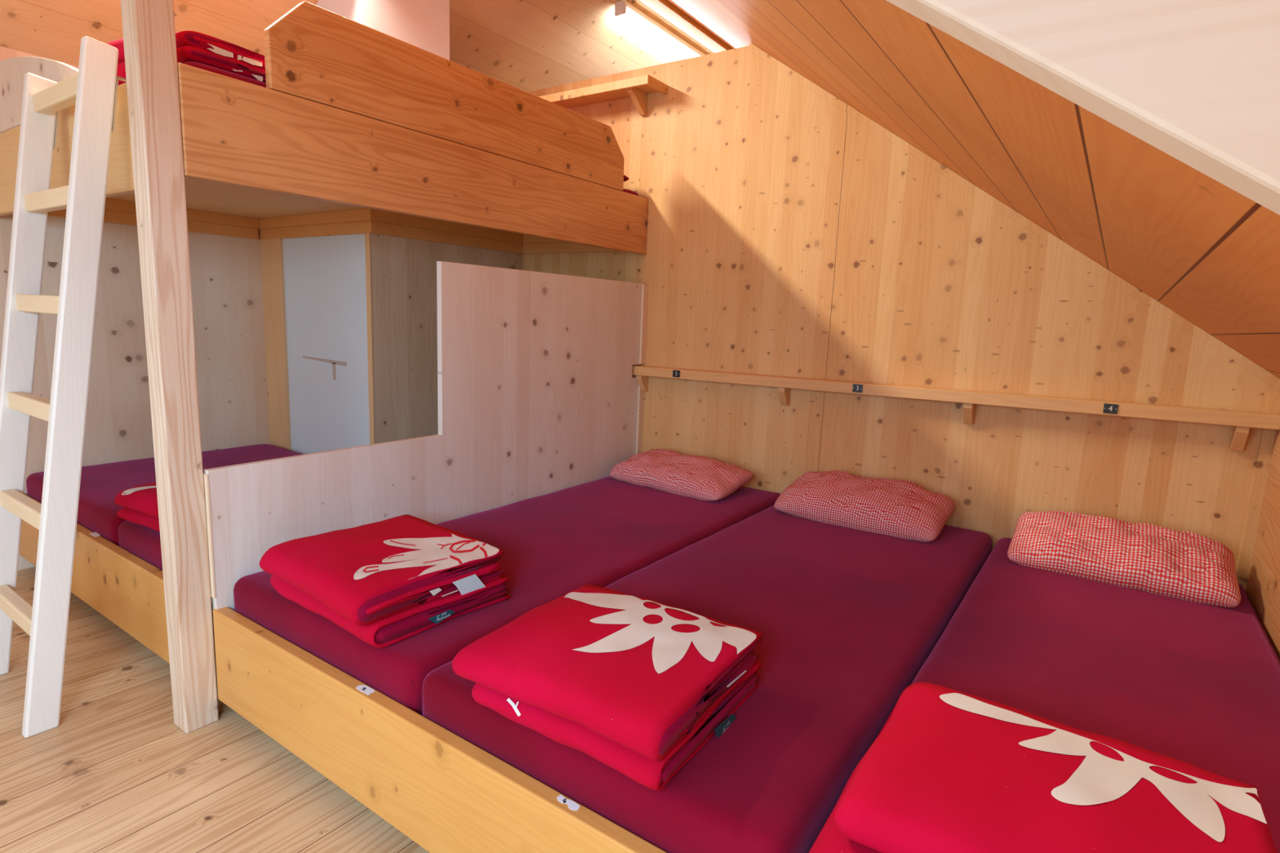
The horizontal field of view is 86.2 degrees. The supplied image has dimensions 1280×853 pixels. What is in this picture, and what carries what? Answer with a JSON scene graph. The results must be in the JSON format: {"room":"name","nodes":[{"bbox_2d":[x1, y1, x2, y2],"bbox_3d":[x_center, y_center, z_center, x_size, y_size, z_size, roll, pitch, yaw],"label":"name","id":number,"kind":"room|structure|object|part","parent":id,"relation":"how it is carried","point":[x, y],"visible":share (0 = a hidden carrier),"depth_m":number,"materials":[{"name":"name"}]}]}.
{"room":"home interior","nodes":[
{"label":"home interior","id":0,"kind":"room"},
{"bbox_2d":[0,45,270,569],"bbox_3d":[-1.809,-0.624,4.179,0.050,2.197,9.200,8,11,34],"label":"wall","id":1,"kind":"structure","parent":0,"point":[226,272],"depth_m":3.31,"materials":[{"name":"brown wood"}]},
{"bbox_2d":[0,566,429,852],"bbox_3d":[-0.080,0.753,3.113,4.412,0.050,9.250,8,11,34],"label":"floor","id":2,"kind":"structure","parent":0,"point":[117,774],"depth_m":1.75,"materials":[{"name":"beige wood"}]},
{"bbox_2d":[0,35,126,737],"bbox_3d":[-1.747,-0.123,2.034,0.505,1.888,0.393,8,11,34],"label":"ladder","id":3,"kind":"object","parent":2,"relation":"on","point":[93,91],"visible":0.98,"depth_m":1.90,"materials":[{"name":"white wood"}]},
{"bbox_2d":[120,0,218,733],"bbox_3d":[-1.235,-0.493,1.772,0.083,2.740,0.086,8,11,34],"label":"support post","id":4,"kind":"object","parent":2,"relation":"on","point":[148,30],"visible":1,"depth_m":1.79,"materials":[{"name":"brown wood"}]},
{"bbox_2d":[19,493,666,852],"bbox_3d":[-0.373,0.614,2.654,4.306,0.345,2.098,8,11,34],"label":"frame","id":5,"kind":"object","parent":2,"relation":"on","point":[442,791],"visible":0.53,"depth_m":1.57,"materials":[{"name":"brown wood"}]},
{"bbox_2d":[89,532,100,537],"bbox_3d":[-2.002,0.397,2.515,0.064,0.001,0.022,8,11,34],"label":"sticker","id":6,"kind":"object","parent":5,"relation":"on","point":[94,534],"visible":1,"depth_m":2.52,"materials":[{"name":"white paper"}]},
{"bbox_2d":[26,444,304,546],"bbox_3d":[-1.988,0.282,3.155,1.016,0.166,1.058,8,11,34],"label":"mattress","id":7,"kind":"object","parent":5,"relation":"on","point":[100,484],"visible":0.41,"depth_m":2.95,"materials":[{"name":"fabric"}]},
{"bbox_2d":[117,520,213,617],"bbox_3d":[-0.958,0.342,3.053,0.784,0.162,2.056,8,11,34],"label":"mattress","id":8,"kind":"object","parent":5,"relation":"on","point":[143,542],"visible":0.02,"depth_m":2.32,"materials":[{"name":"fabric"}]},
{"bbox_2d":[114,482,159,532],"bbox_3d":[-1.494,0.272,2.436,0.571,0.131,0.453,8,10,30],"label":"folded blanket","id":9,"kind":"object","parent":8,"relation":"on","point":[140,503],"visible":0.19,"depth_m":2.32,"materials":[{"name":"red fabric"}]},
{"bbox_2d":[355,684,375,695],"bbox_3d":[-0.629,0.602,1.566,0.052,0.001,0.022,8,11,34],"label":"sticker","id":10,"kind":"object","parent":5,"relation":"on","point":[366,690],"visible":1,"depth_m":1.56,"materials":[{"name":"white paper"}]},
{"bbox_2d":[203,261,648,610],"bbox_3d":[-0.592,-0.070,2.720,0.034,1.103,2.098,8,11,34],"label":"partition panel","id":11,"kind":"object","parent":5,"relation":"on","point":[538,393],"visible":0.73,"depth_m":2.67,"materials":[{"name":"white wood"}]},
{"bbox_2d":[233,476,780,715],"bbox_3d":[-0.249,0.445,2.568,0.834,0.165,2.056,8,11,34],"label":"mattress","id":12,"kind":"object","parent":5,"relation":"on","point":[601,532],"visible":0.53,"depth_m":2.21,"materials":[{"name":"fabric"}]},
{"bbox_2d":[258,514,510,648],"bbox_3d":[-0.690,0.389,1.844,0.537,0.144,0.448,9,11,37],"label":"folded blanket","id":13,"kind":"object","parent":12,"relation":"on","point":[388,582],"visible":1,"depth_m":1.73,"materials":[{"name":"red fabric"}]},
{"bbox_2d":[609,448,753,501],"bbox_3d":[0.187,0.215,3.211,0.632,0.166,0.321,9,12,38],"label":"pillow","id":14,"kind":"object","parent":12,"relation":"on","point":[700,477],"visible":0.97,"depth_m":3.10,"materials":[{"name":"fabric"}]},
{"bbox_2d":[556,795,580,810],"bbox_3d":[-0.129,0.675,1.227,0.051,0.001,0.019,8,11,34],"label":"sticker","id":15,"kind":"object","parent":5,"relation":"on","point":[571,805],"visible":1,"depth_m":1.23,"materials":[{"name":"white paper"}]},
{"bbox_2d":[422,505,992,852],"bbox_3d":[0.447,0.548,2.091,0.853,0.166,2.054,8,11,34],"label":"mattress","id":16,"kind":"object","parent":5,"relation":"on","point":[848,619],"visible":0.65,"depth_m":1.51,"materials":[{"name":"fabric"}]},
{"bbox_2d":[451,584,763,791],"bbox_3d":[-0.062,0.499,1.406,0.507,0.154,0.442,8,11,32],"label":"folded blanket","id":17,"kind":"object","parent":16,"relation":"on","point":[637,686],"visible":1,"depth_m":1.29,"materials":[{"name":"red fabric"}]},
{"bbox_2d":[773,470,955,542],"bbox_3d":[0.899,0.306,2.765,0.643,0.194,0.341,9,11,35],"label":"pillow","id":18,"kind":"object","parent":16,"relation":"on","point":[899,508],"visible":0.96,"depth_m":2.65,"materials":[{"name":"fabric"}]},
{"bbox_2d":[911,537,1279,852],"bbox_3d":[1.106,0.645,1.638,0.730,0.167,2.050,8,11,34],"label":"mattress","id":19,"kind":"object","parent":5,"relation":"on","point":[1196,684],"visible":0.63,"depth_m":1.62,"materials":[{"name":"fabric"}]},
{"bbox_2d":[808,682,1277,852],"bbox_3d":[0.559,0.583,0.962,0.547,0.136,0.499,8,11,34],"label":"folded blanket","id":20,"kind":"object","parent":19,"relation":"on","point":[948,771],"visible":1,"depth_m":0.97,"materials":[{"name":"red fabric"}]},
{"bbox_2d":[1007,511,1240,607],"bbox_3d":[1.580,0.413,2.266,0.613,0.196,0.327,8,11,34],"label":"pillow","id":21,"kind":"object","parent":19,"relation":"on","point":[1188,566],"visible":0.91,"depth_m":2.17,"materials":[{"name":"fabric"}]},
{"bbox_2d":[260,0,522,454],"bbox_3d":[-1.368,-0.885,3.838,0.989,2.854,0.991,8,11,34],"label":"wall","id":22,"kind":"structure","parent":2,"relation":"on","point":[350,321],"depth_m":3.42,"materials":[{"name":"white paint"}]},
{"bbox_2d":[0,0,714,92],"bbox_3d":[-1.193,-2.095,3.552,1.404,1.019,9.200,8,11,34],"label":"ceiling","id":23,"kind":"structure","parent":0,"point":[527,46],"depth_m":3.80,"materials":[{"name":"brown wood"}]},
{"bbox_2d":[614,0,704,58],"bbox_3d":[0.306,-2.534,4.610,0.076,0.074,1.486,8,11,34],"label":"lamp","id":24,"kind":"object","parent":23,"relation":"attached to","point":[623,8],"visible":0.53,"depth_m":4.27,"materials":[{"name":"white plastic"}]},
{"bbox_2d":[522,43,1279,590],"bbox_3d":[0.278,-0.529,3.359,4.312,2.430,0.035,8,11,34],"label":"wall","id":25,"kind":"structure","parent":0,"point":[787,235],"depth_m":2.84,"materials":[{"name":"brown wood"}]},
{"bbox_2d":[0,0,648,254],"bbox_3d":[-1.316,-1.130,3.088,1.851,0.553,2.099,8,11,34],"label":"bunk","id":26,"kind":"object","parent":25,"relation":"attached to","point":[354,127],"visible":0.84,"depth_m":2.36,"materials":[{"name":"brown wood"}]},
{"bbox_2d":[182,61,639,195],"bbox_3d":[-0.917,-1.052,2.834,0.826,0.135,2.066,8,11,34],"label":"mattress","id":27,"kind":"object","parent":26,"relation":"on","point":[202,66],"visible":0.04,"depth_m":1.85,"materials":[{"name":"red fabric"}]},
{"bbox_2d":[106,30,266,85],"bbox_3d":[-1.268,-1.087,2.122,0.575,0.145,0.512,8,11,34],"label":"folded blanket","id":28,"kind":"object","parent":27,"relation":"on","point":[191,46],"visible":0.17,"depth_m":1.85,"materials":[{"name":"red fabric"}]},
{"bbox_2d":[623,174,629,182],"bbox_3d":[-0.353,-1.230,3.394,0.535,0.098,0.325,8,11,34],"label":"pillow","id":29,"kind":"object","parent":27,"relation":"on","point":[625,178],"visible":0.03,"depth_m":3.35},
{"bbox_2d":[538,74,667,115],"bbox_3d":[-0.304,-1.630,3.499,0.945,0.124,0.167,8,11,34],"label":"wall shelf","id":30,"kind":"object","parent":25,"relation":"attached to","point":[637,88],"visible":0.6,"depth_m":3.34,"materials":[{"name":"brown wood"}]},
{"bbox_2d":[631,364,1279,451],"bbox_3d":[0.951,-0.116,2.867,2.557,0.154,0.083,8,11,34],"label":"wall rail","id":31,"kind":"object","parent":25,"relation":"attached to","point":[1242,421],"visible":0.98,"depth_m":2.58,"materials":[{"name":"brown wood"}]},
{"bbox_3d":[0.178,-0.258,3.344,0.040,0.033,0.003,8,11,34],"label":"number plate","id":32,"kind":"part","parent":31,"relation":"part of","materials":[{"name":"black plastic"}]},
{"bbox_3d":[0.905,-0.159,2.846,0.040,0.033,0.003,8,11,34],"label":"number plate","id":33,"kind":"part","parent":31,"relation":"part of","materials":[{"name":"black plastic"}]},
{"bbox_3d":[1.620,-0.061,2.356,0.040,0.033,0.003,8,11,34],"label":"number plate","id":34,"kind":"part","parent":31,"relation":"part of","materials":[{"name":"black plastic"}]},
{"bbox_2d":[751,44,1279,391],"bbox_3d":[1.262,-0.897,2.590,1.928,1.365,0.012,8,11,34],"label":"trim","id":35,"kind":"structure","parent":25,"relation":"attached to","point":[1139,295],"depth_m":2.48,"materials":[{"name":"brown wood"}]},
{"bbox_2d":[1235,390,1279,578],"bbox_3d":[2.001,0.192,2.214,0.030,0.620,0.012,8,11,34],"label":"trim","id":36,"kind":"structure","parent":25,"relation":"attached to","point":[1267,439],"depth_m":2.21,"materials":[{"name":"brown wood"}]},
{"bbox_2d":[668,0,1279,378],"bbox_3d":[0.593,-1.280,2.403,3.008,2.127,9.200,8,11,34],"label":"ceiling","id":37,"kind":"structure","parent":0,"point":[1202,249],"depth_m":1.16,"materials":[{"name":"brown wood"}]},
{"bbox_2d":[639,0,733,53],"bbox_3d":[-0.561,-2.363,3.072,0.095,0.040,9.200,8,11,34],"label":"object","id":38,"kind":"structure","parent":37,"relation":"attached to","point":[668,10],"depth_m":4.26,"materials":[{"name":"white plastic"}]},
{"bbox_2d":[886,0,1279,215],"bbox_3d":[-0.049,-0.456,0.454,1.540,1.154,0.040,8,11,34],"label":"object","id":39,"kind":"structure","parent":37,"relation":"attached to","point":[1197,82],"depth_m":0.29,"materials":[{"name":"white paint"}]},
{"bbox_2d":[1244,410,1279,661],"bbox_3d":[1.744,0.452,1.822,0.050,1.090,9.200,8,11,34],"label":"wall","id":40,"kind":"structure","parent":0,"point":[1262,590],"depth_m":2.05,"materials":[{"name":"brown wood"}]}
]}

